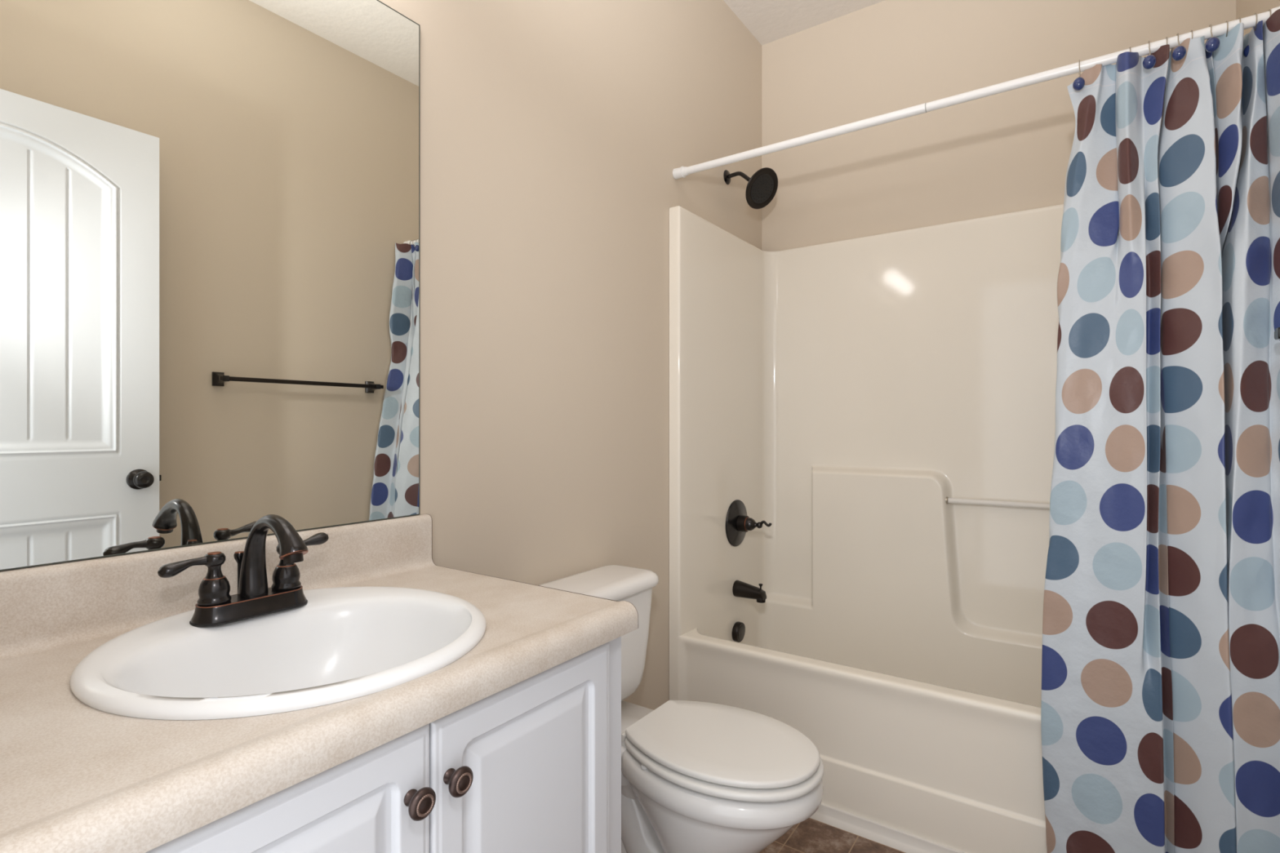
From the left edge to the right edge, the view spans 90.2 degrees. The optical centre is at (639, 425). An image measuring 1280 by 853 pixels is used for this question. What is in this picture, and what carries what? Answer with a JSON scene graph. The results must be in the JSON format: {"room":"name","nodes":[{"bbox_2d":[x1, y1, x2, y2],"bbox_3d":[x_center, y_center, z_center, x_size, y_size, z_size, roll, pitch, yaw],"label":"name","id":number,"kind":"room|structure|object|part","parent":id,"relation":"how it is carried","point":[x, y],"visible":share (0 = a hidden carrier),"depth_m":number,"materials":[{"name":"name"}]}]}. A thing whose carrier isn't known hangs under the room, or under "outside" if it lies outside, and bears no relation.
{"room":"bathroom","nodes":[
{"label":"bathroom","id":0,"kind":"room"},
{"bbox_2d":[157,514,328,626],"bbox_3d":[-0.575,0.207,0.971,0.194,0.153,0.188,0,0,-5],"label":"faucet","id":1,"kind":"object","parent":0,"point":[215,606],"visible":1,"depth_m":0.94,"materials":[{"name":"brown metal"}]},
{"bbox_3d":[-0.634,0.199,0.904,0.028,0.024,0.082,0,0,35],"label":"lever","id":2,"kind":"part","parent":1,"relation":"part of","materials":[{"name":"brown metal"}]},
{"bbox_3d":[-0.618,0.229,0.926,0.042,0.058,0.042,0,0,35],"label":"handle","id":3,"kind":"part","parent":1,"relation":"part of","materials":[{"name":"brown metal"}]},
{"bbox_3d":[-0.614,0.230,0.978,0.015,0.069,0.015,0,0,35],"label":"lift rod","id":4,"kind":"part","parent":1,"relation":"part of","materials":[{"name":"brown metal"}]},
{"bbox_3d":[-0.589,0.270,0.968,0.061,0.024,0.158,0,0,35],"label":"plate","id":5,"kind":"part","parent":1,"relation":"part of","materials":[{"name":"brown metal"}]},
{"bbox_3d":[-0.539,0.196,0.937,0.157,0.129,0.040,0,0,35],"label":"spout","id":6,"kind":"part","parent":1,"relation":"part of","materials":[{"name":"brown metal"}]},
{"bbox_3d":[-0.560,0.229,1.010,0.042,0.058,0.042,0,0,35],"label":"handle","id":7,"kind":"part","parent":1,"relation":"part of","materials":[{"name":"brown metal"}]},
{"bbox_3d":[-0.544,0.192,1.032,0.028,0.027,0.082,0,0,35],"label":"lever","id":8,"kind":"part","parent":1,"relation":"part of","materials":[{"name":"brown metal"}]},
{"bbox_2d":[0,0,761,710],"bbox_3d":[-0.246,-0.252,1.771,0.120,2.802,2.782,0,0,35],"label":"wall","id":9,"kind":"structure","parent":0,"point":[554,134],"depth_m":1.72,"materials":[{"name":"beige paint"}]},
{"bbox_2d":[0,0,420,571],"bbox_3d":[-0.685,-0.327,1.032,0.006,1.032,0.767,0,0,35],"label":"wall mirror","id":10,"kind":"object","parent":9,"relation":"attached to","point":[210,210],"visible":1,"depth_m":1.02,"materials":[{"name":"clear mirror"}]},
{"bbox_2d":[0,514,435,660],"bbox_3d":[-0.668,0.262,1.027,0.039,0.144,0.789,0,0,35],"label":"backsplash","id":11,"kind":"structure","parent":9,"relation":"attached to","point":[42,608],"depth_m":0.94,"materials":[{"name":"beige stone"}]},
{"bbox_2d":[723,167,777,208],"bbox_3d":[0.418,-0.915,2.443,0.199,0.172,0.147,0,0,35],"label":"shower","id":12,"kind":"object","parent":9,"relation":"attached to","point":[762,187],"visible":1,"depth_m":2.42,"materials":[{"name":"brown metal"}]},
{"bbox_3d":[0.393,-0.949,2.468,0.124,0.072,0.017,0,0,37],"label":"arm","id":13,"kind":"part","parent":12,"relation":"part of","materials":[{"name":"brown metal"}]},
{"bbox_2d":[672,5,1279,179],"bbox_3d":[0.745,-0.862,1.754,1.522,0.037,0.037,0,0,35],"label":"shower rod","id":14,"kind":"object","parent":9,"relation":"attached to","point":[1220,29],"visible":0.89,"depth_m":1.66,"materials":[{"name":"white metal"}]},
{"bbox_2d":[1072,59,1084,90],"bbox_3d":[1.052,-0.837,1.529,0.024,0.082,0.051,0,0,35],"label":"curtain hook","id":15,"kind":"object","parent":14,"relation":"hanging from","point":[1078,83],"visible":1,"depth_m":1.51,"materials":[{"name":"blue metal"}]},
{"bbox_2d":[1142,40,1156,69],"bbox_3d":[1.155,-0.839,1.448,0.024,0.079,0.065,0,0,35],"label":"curtain hook","id":16,"kind":"object","parent":14,"relation":"hanging from","point":[1149,61],"visible":0.99,"depth_m":1.43,"materials":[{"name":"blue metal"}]},
{"bbox_2d":[1040,8,1279,852],"bbox_3d":[1.185,0.111,1.403,0.251,1.934,0.477,0,0,-38],"label":"shower curtain","id":17,"kind":"object","parent":14,"relation":"hanging from","point":[1160,702],"visible":1,"depth_m":1.39,"materials":[{"name":"fabric"}]},
{"bbox_2d":[1172,32,1186,60],"bbox_3d":[1.194,-0.839,1.417,0.024,0.079,0.071,0,0,35],"label":"curtain hook","id":18,"kind":"object","parent":14,"relation":"hanging from","point":[1179,52],"visible":1,"depth_m":1.39,"materials":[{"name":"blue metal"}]},
{"bbox_2d":[1204,24,1220,52],"bbox_3d":[1.239,-0.839,1.385,0.024,0.079,0.071,0,0,35],"label":"curtain hook","id":19,"kind":"object","parent":14,"relation":"hanging from","point":[1212,44],"visible":1,"depth_m":1.36,"materials":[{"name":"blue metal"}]},
{"bbox_2d":[1225,20,1228,36],"bbox_3d":[1.280,-0.838,1.397,0.024,0.077,0.063,0,0,35],"label":"curtain hook","id":20,"kind":"object","parent":14,"relation":"hanging from","point":[1226,20],"visible":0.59,"depth_m":1.37,"materials":[{"name":"silver metal"}]},
{"bbox_2d":[1243,13,1257,57],"bbox_3d":[1.317,-0.838,1.371,0.024,0.077,0.063,0,0,35],"label":"curtain hook","id":21,"kind":"object","parent":14,"relation":"hanging from","point":[1246,51],"visible":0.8,"depth_m":1.38,"materials":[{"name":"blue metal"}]},
{"bbox_2d":[723,0,884,45],"bbox_3d":[0.428,-1.703,1.300,1.764,0.100,2.782,0,0,35],"label":"ceiling","id":22,"kind":"structure","parent":0,"point":[768,21],"depth_m":2.56,"materials":[{"name":"white paint"}]},
{"bbox_2d":[759,817,905,852],"bbox_3d":[0.428,1.198,1.300,1.764,0.100,2.782,0,0,35],"label":"floor","id":23,"kind":"structure","parent":0,"point":[810,835],"depth_m":1.75,"materials":[{"name":"brown tile"}]},
{"bbox_2d":[145,636,621,852],"bbox_3d":[-0.447,0.741,0.883,0.564,0.814,0.764,0,0,35],"label":"vanity cabinet","id":24,"kind":"object","parent":23,"relation":"on","point":[533,765],"visible":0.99,"depth_m":0.80,"materials":[{"name":"white wood"}]},
{"bbox_3d":[-0.342,0.688,0.602,0.012,0.685,0.339,0,0,35],"label":"door","id":25,"kind":"part","parent":24,"relation":"part of","materials":[{"name":"white wood"}]},
{"bbox_2d":[0,514,638,852],"bbox_3d":[-0.456,0.262,0.880,0.554,0.144,0.790,0,0,35],"label":"countertop","id":26,"kind":"structure","parent":24,"relation":"on","point":[76,776],"depth_m":0.71,"materials":[{"name":"beige stone"}]},
{"bbox_2d":[69,586,486,719],"bbox_3d":[-0.463,0.365,0.880,0.495,0.168,0.482,0,0,35],"label":"sink","id":27,"kind":"object","parent":26,"relation":"in","point":[346,643],"visible":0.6,"depth_m":0.91,"materials":[{"name":"white ceramic"}]},
{"bbox_3d":[-0.245,0.416,0.706,0.029,0.034,0.034,0,0,35],"label":"knob","id":28,"kind":"part","parent":24,"relation":"part of","materials":[{"name":"brown metal"}]},
{"bbox_3d":[-0.215,0.416,0.749,0.029,0.034,0.034,0,0,35],"label":"knob","id":29,"kind":"part","parent":24,"relation":"part of","materials":[{"name":"brown metal"}]},
{"bbox_3d":[-0.147,0.688,0.881,0.012,0.685,0.338,0,0,35],"label":"door","id":30,"kind":"part","parent":24,"relation":"part of","materials":[{"name":"white wood"}]},
{"bbox_3d":[-0.258,0.691,0.751,0.019,0.714,0.732,0,0,35],"label":"frame","id":31,"kind":"part","parent":24,"relation":"part of","materials":[{"name":"white wood"}]},
{"bbox_2d":[538,564,823,852],"bbox_3d":[0.085,0.775,1.522,0.700,0.746,0.394,0,0,35],"label":"toilet","id":32,"kind":"object","parent":23,"relation":"on","point":[697,777],"visible":0.7,"depth_m":1.38,"materials":[{"name":"white ceramic"}]},
{"bbox_3d":[-0.121,0.422,1.666,0.199,0.040,0.394,0,0,35],"label":"tank lid","id":33,"kind":"part","parent":32,"relation":"part of","materials":[{"name":"white ceramic"}]},
{"bbox_3d":[-0.122,0.587,1.667,0.170,0.298,0.366,0,0,35],"label":"tank","id":34,"kind":"part","parent":32,"relation":"part of","materials":[{"name":"white ceramic"}]},
{"bbox_3d":[0.193,0.716,1.446,0.420,0.017,0.329,0,0,35],"label":"lid","id":35,"kind":"part","parent":32,"relation":"part of","materials":[{"name":"white plastic"}]},
{"bbox_3d":[0.197,0.738,1.444,0.427,0.017,0.344,0,0,35],"label":"seat","id":36,"kind":"part","parent":32,"relation":"part of","materials":[{"name":"white plastic"}]},
{"bbox_2d":[669,204,1063,852],"bbox_3d":[0.939,0.205,2.032,1.522,1.886,0.755,0,0,35],"label":"bathtub","id":37,"kind":"object","parent":23,"relation":"on","point":[884,402],"visible":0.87,"depth_m":2.29,"materials":[{"name":"white plastic"}]},
{"bbox_2d":[732,621,745,642],"bbox_3d":[0.383,0.802,2.473,0.030,0.076,0.076,0,0,35],"label":"overflow cover","id":38,"kind":"object","parent":37,"relation":"attached to","point":[739,628],"visible":0.99,"depth_m":2.45,"materials":[{"name":"brown metal"}]},
{"bbox_3d":[0.393,0.803,2.466,0.006,0.059,0.059,0,0,35],"label":"plate","id":39,"kind":"part","parent":38,"relation":"part of","materials":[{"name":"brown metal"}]},
{"bbox_2d":[725,499,771,546],"bbox_3d":[0.434,0.380,2.438,0.147,0.181,0.181,0,0,35],"label":"shower valve","id":40,"kind":"object","parent":37,"relation":"attached to","point":[738,523],"visible":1,"depth_m":2.44,"materials":[{"name":"brown metal"}]},
{"bbox_3d":[0.454,0.380,2.424,0.099,0.051,0.051,0,0,35],"label":"lever","id":41,"kind":"part","parent":40,"relation":"part of","materials":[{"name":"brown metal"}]},
{"bbox_2d":[732,580,766,603],"bbox_3d":[0.423,0.636,2.445,0.122,0.068,0.064,0,0,35],"label":"tub spout","id":42,"kind":"object","parent":37,"relation":"attached to","point":[740,589],"visible":1,"depth_m":2.43,"materials":[{"name":"brown metal"}]},
{"bbox_2d":[809,803,965,852],"bbox_3d":[0.722,1.127,1.722,1.496,0.044,0.023,0,0,35],"label":"trim","id":43,"kind":"structure","parent":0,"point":[907,842],"depth_m":1.76,"materials":[{"name":"white paint"}]},
{"bbox_2d":[761,0,1235,251],"bbox_3d":[1.190,-0.252,2.391,1.524,2.802,0.120,0,0,35],"label":"wall","id":44,"kind":"structure","parent":0,"point":[1010,151],"depth_m":2.39,"materials":[{"name":"beige paint"}]},
{"bbox_2d":[1235,0,1279,36],"bbox_3d":[1.102,-0.252,0.829,0.120,2.802,2.782,0,0,35],"label":"wall","id":45,"kind":"structure","parent":0,"point":[1244,8],"depth_m":1.72,"materials":[{"name":"beige paint"}]},
{"bbox_2d":[1274,327,1279,339],"bbox_3d":[1.054,-0.172,0.931,0.073,0.052,0.663,0,0,35],"label":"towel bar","id":46,"kind":"object","parent":45,"relation":"attached to","point":[1277,333],"visible":1,"depth_m":1.20,"materials":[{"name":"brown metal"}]}
]}

